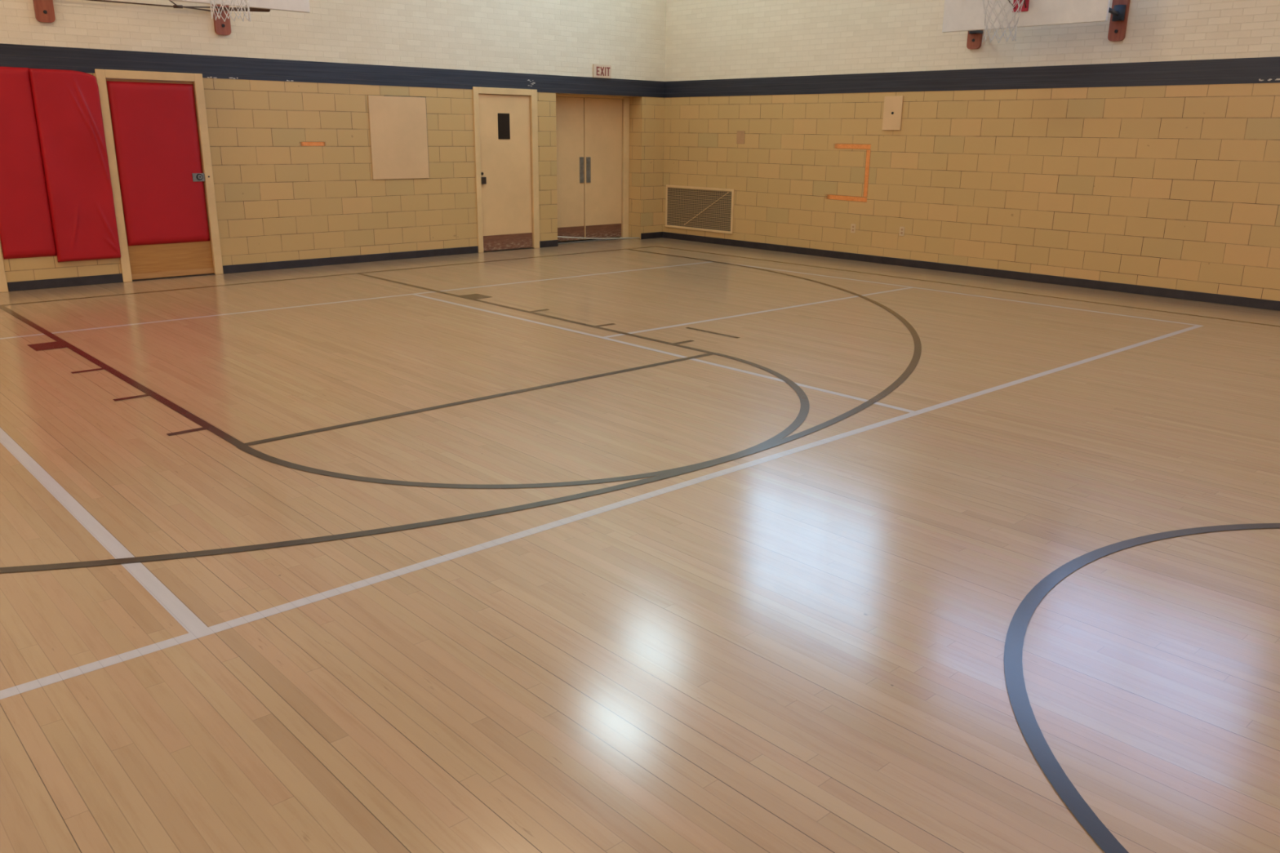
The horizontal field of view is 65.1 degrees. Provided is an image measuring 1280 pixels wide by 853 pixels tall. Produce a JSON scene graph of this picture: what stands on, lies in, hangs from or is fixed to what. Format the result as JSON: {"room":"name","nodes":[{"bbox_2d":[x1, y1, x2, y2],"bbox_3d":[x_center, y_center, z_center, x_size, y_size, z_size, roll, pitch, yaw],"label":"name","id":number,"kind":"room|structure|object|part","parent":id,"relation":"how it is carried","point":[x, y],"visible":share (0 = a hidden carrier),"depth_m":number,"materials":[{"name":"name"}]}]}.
{"room":"sports hall","nodes":[
{"label":"sports hall","id":0,"kind":"room"},
{"bbox_2d":[0,0,666,291],"bbox_3d":[-5.379,-4.775,10.475,15.865,6.400,0.425,-14,22,-41],"label":"wall","id":1,"kind":"structure","parent":0,"point":[286,92],"depth_m":12.28,"materials":[{"name":"brick"}]},
{"bbox_2d":[0,244,8,292],"bbox_3d":[-6.463,-2.387,9.859,0.128,2.140,0.021,-14,22,-41],"label":"door frame","id":2,"kind":"structure","parent":1,"relation":"in","point":[3,285],"depth_m":10.13,"materials":[{"name":"beige paint"}]},
{"bbox_2d":[0,66,57,258],"bbox_3d":[-6.223,-2.615,10.007,0.482,1.844,0.033,-14,22,-41],"label":"pad","id":3,"kind":"object","parent":1,"relation":"attached to","point":[26,228],"visible":1,"depth_m":10.04,"materials":[{"name":"red plastic"}]},
{"bbox_2d":[28,67,120,262],"bbox_3d":[-5.802,-2.675,10.351,0.612,1.906,0.089,-14,22,-41],"label":"pad","id":4,"kind":"object","parent":1,"relation":"attached to","point":[68,107],"visible":1,"depth_m":10.32,"materials":[{"name":"red plastic"}]},
{"bbox_2d":[94,68,223,282],"bbox_3d":[-5.236,-2.727,10.978,1.078,2.190,0.128,-14,22,-41],"label":"door","id":5,"kind":"structure","parent":1,"relation":"in","point":[156,127],"depth_m":10.94,"materials":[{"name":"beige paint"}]},
{"bbox_2d":[32,0,310,35],"bbox_3d":[-4.319,-4.616,9.316,1.906,1.729,2.719,-14,22,-41],"label":"basketball hoop","id":6,"kind":"object","parent":1,"relation":"attached to","point":[44,11],"visible":1,"depth_m":9.55,"materials":[{"name":"white paint"}]},
{"bbox_3d":[-4.024,-4.230,10.167,0.034,0.219,2.035,-10,19,-31],"label":"support arm","id":7,"kind":"part","parent":6,"relation":"part of","materials":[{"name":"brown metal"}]},
{"bbox_2d":[7,231,662,291],"bbox_3d":[-3.031,-2.257,13.184,9.198,0.094,0.010,-14,22,-41],"label":"baseboard","id":8,"kind":"structure","parent":1,"relation":"attached to","point":[108,278],"depth_m":12.15,"materials":[{"name":"black rubber"}]},
{"bbox_2d":[367,95,429,179],"bbox_3d":[-3.051,-3.667,12.733,0.815,1.013,0.014,-14,22,-41],"label":"wall panel","id":9,"kind":"object","parent":1,"relation":"attached to","point":[398,131],"visible":1,"depth_m":12.71,"materials":[{"name":"beige paint"}]},
{"bbox_2d":[472,86,539,253],"bbox_3d":[-1.864,-3.558,13.953,1.053,2.182,0.120,-14,22,-41],"label":"door","id":10,"kind":"structure","parent":1,"relation":"in","point":[505,121],"depth_m":13.94,"materials":[{"name":"beige paint"}]},
{"bbox_3d":[-2.140,-3.361,13.696,0.074,0.093,0.046,-14,22,-41],"label":"handle","id":11,"kind":"part","parent":10,"relation":"part of","materials":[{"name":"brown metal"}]},
{"bbox_3d":[-1.867,-4.119,13.757,0.195,0.340,0.008,-14,22,-41],"label":"glass pane","id":12,"kind":"part","parent":10,"relation":"part of","materials":[{"name":"black glass"}]},
{"bbox_3d":[-1.872,-2.619,14.209,0.850,0.208,0.006,-14,22,-41],"label":"kick plate","id":13,"kind":"part","parent":10,"relation":"part of","materials":[{"name":"brown metal"}]},
{"bbox_2d":[555,93,629,244],"bbox_3d":[-0.785,-3.906,15.245,1.658,2.147,0.180,-14,22,-41],"label":"door","id":14,"kind":"structure","parent":1,"relation":"in","point":[593,131],"depth_m":15.33,"materials":[{"name":"beige paint"}]},
{"bbox_3d":[-1.123,-2.931,15.256,0.707,0.202,0.005,-14,22,-41],"label":"kick plate","id":15,"kind":"part","parent":14,"relation":"part of","materials":[{"name":"brown metal"}]},
{"bbox_3d":[-0.883,-3.887,15.191,0.076,0.378,0.011,-14,22,-41],"label":"push plate","id":16,"kind":"part","parent":14,"relation":"part of","materials":[{"name":"metal"}]},
{"bbox_3d":[-0.784,-3.911,15.277,0.080,0.378,0.011,-14,22,-41],"label":"push plate","id":17,"kind":"part","parent":14,"relation":"part of","materials":[{"name":"metal"}]},
{"bbox_3d":[-0.568,-3.068,15.745,0.730,0.202,0.005,-14,22,-41],"label":"kick plate","id":18,"kind":"part","parent":14,"relation":"part of","materials":[{"name":"brown metal"}]},
{"bbox_2d":[592,63,611,78],"bbox_3d":[-0.552,-5.186,14.641,0.337,0.183,0.030,-14,22,-41],"label":"exit sign","id":19,"kind":"object","parent":1,"relation":"attached to","point":[604,71],"visible":1,"depth_m":14.62,"materials":[{"name":"white plastic"}]},
{"bbox_2d":[0,237,1279,852],"bbox_3d":[2.756,0.992,2.854,16.265,0.203,25.603,-14,22,-41],"label":"floor","id":20,"kind":"structure","parent":0,"point":[659,544],"depth_m":3.94,"materials":[{"name":"brown wood"}]},
{"bbox_2d":[557,235,639,239],"bbox_3d":[-0.620,-2.895,15.340,1.656,0.135,0.018,-14,22,-41],"label":"threshold","id":21,"kind":"object","parent":20,"relation":"on","point":[557,236],"visible":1,"depth_m":15.31,"materials":[{"name":"silver metal"}]},
{"bbox_2d":[662,0,1279,301],"bbox_3d":[8.770,-3.515,6.734,0.305,6.400,24.503,-14,22,-41],"label":"wall","id":22,"kind":"structure","parent":0,"point":[1150,157],"depth_m":11.81,"materials":[{"name":"brick"}]},
{"bbox_2d":[665,184,734,234],"bbox_3d":[0.902,-3.359,15.469,0.022,0.656,1.448,-14,22,-41],"label":"air vent","id":23,"kind":"object","parent":22,"relation":"in","point":[686,207],"visible":1,"depth_m":15.44,"materials":[{"name":"beige metal"}]},
{"bbox_2d":[736,130,745,143],"bbox_3d":[1.466,-4.211,14.600,0.006,0.180,0.153,-14,22,-41],"label":"cover plate","id":24,"kind":"object","parent":22,"relation":"attached to","point":[740,134],"visible":1,"depth_m":14.59,"materials":[{"name":"paint"}]},
{"bbox_2d":[850,223,855,232],"bbox_3d":[2.859,-2.658,13.453,0.008,0.116,0.072,-14,22,-41],"label":"electrical outlet","id":25,"kind":"object","parent":22,"relation":"attached to","point":[853,226],"visible":1,"depth_m":13.45,"materials":[{"name":"plastic"}]},
{"bbox_2d":[882,95,903,129],"bbox_3d":[3.197,-3.966,12.691,0.024,0.412,0.270,-14,22,-41],"label":"access panel","id":26,"kind":"object","parent":22,"relation":"attached to","point":[893,105],"visible":1,"depth_m":12.68,"materials":[{"name":"beige paint"}]},
{"bbox_2d":[898,226,904,235],"bbox_3d":[3.372,-2.513,12.911,0.008,0.116,0.072,-14,22,-41],"label":"electrical outlet","id":27,"kind":"object","parent":22,"relation":"attached to","point":[901,228],"visible":1,"depth_m":12.91,"materials":[{"name":"plastic"}]},
{"bbox_2d":[662,231,1279,311],"bbox_3d":[8.525,-0.493,7.625,0.010,0.094,24.193,-14,22,-41],"label":"baseboard","id":28,"kind":"structure","parent":22,"relation":"attached to","point":[1100,285],"depth_m":11.95,"materials":[{"name":"black rubber"}]},
{"bbox_2d":[942,0,1130,48],"bbox_3d":[4.018,-4.878,10.460,1.378,1.687,1.933,-14,22,-41],"label":"basketball hoop","id":29,"kind":"object","parent":22,"relation":"attached to","point":[973,16],"visible":1,"depth_m":10.46,"materials":[{"name":"white paint"}]},
{"bbox_3d":[3.714,-4.505,11.364,0.038,0.060,0.670,16,22,43],"label":"support arm","id":30,"kind":"part","parent":29,"relation":"part of","materials":[{"name":"black metal"}]},
{"bbox_3d":[3.988,-4.470,10.483,0.015,0.245,0.170,-14,22,-41],"label":"mounting plate","id":31,"kind":"part","parent":29,"relation":"part of","materials":[{"name":"red metal"}]},
{"bbox_3d":[4.798,-4.232,10.210,0.042,0.044,0.683,12,20,34],"label":"support arm","id":32,"kind":"part","parent":29,"relation":"part of","materials":[{"name":"black metal"}]}
]}

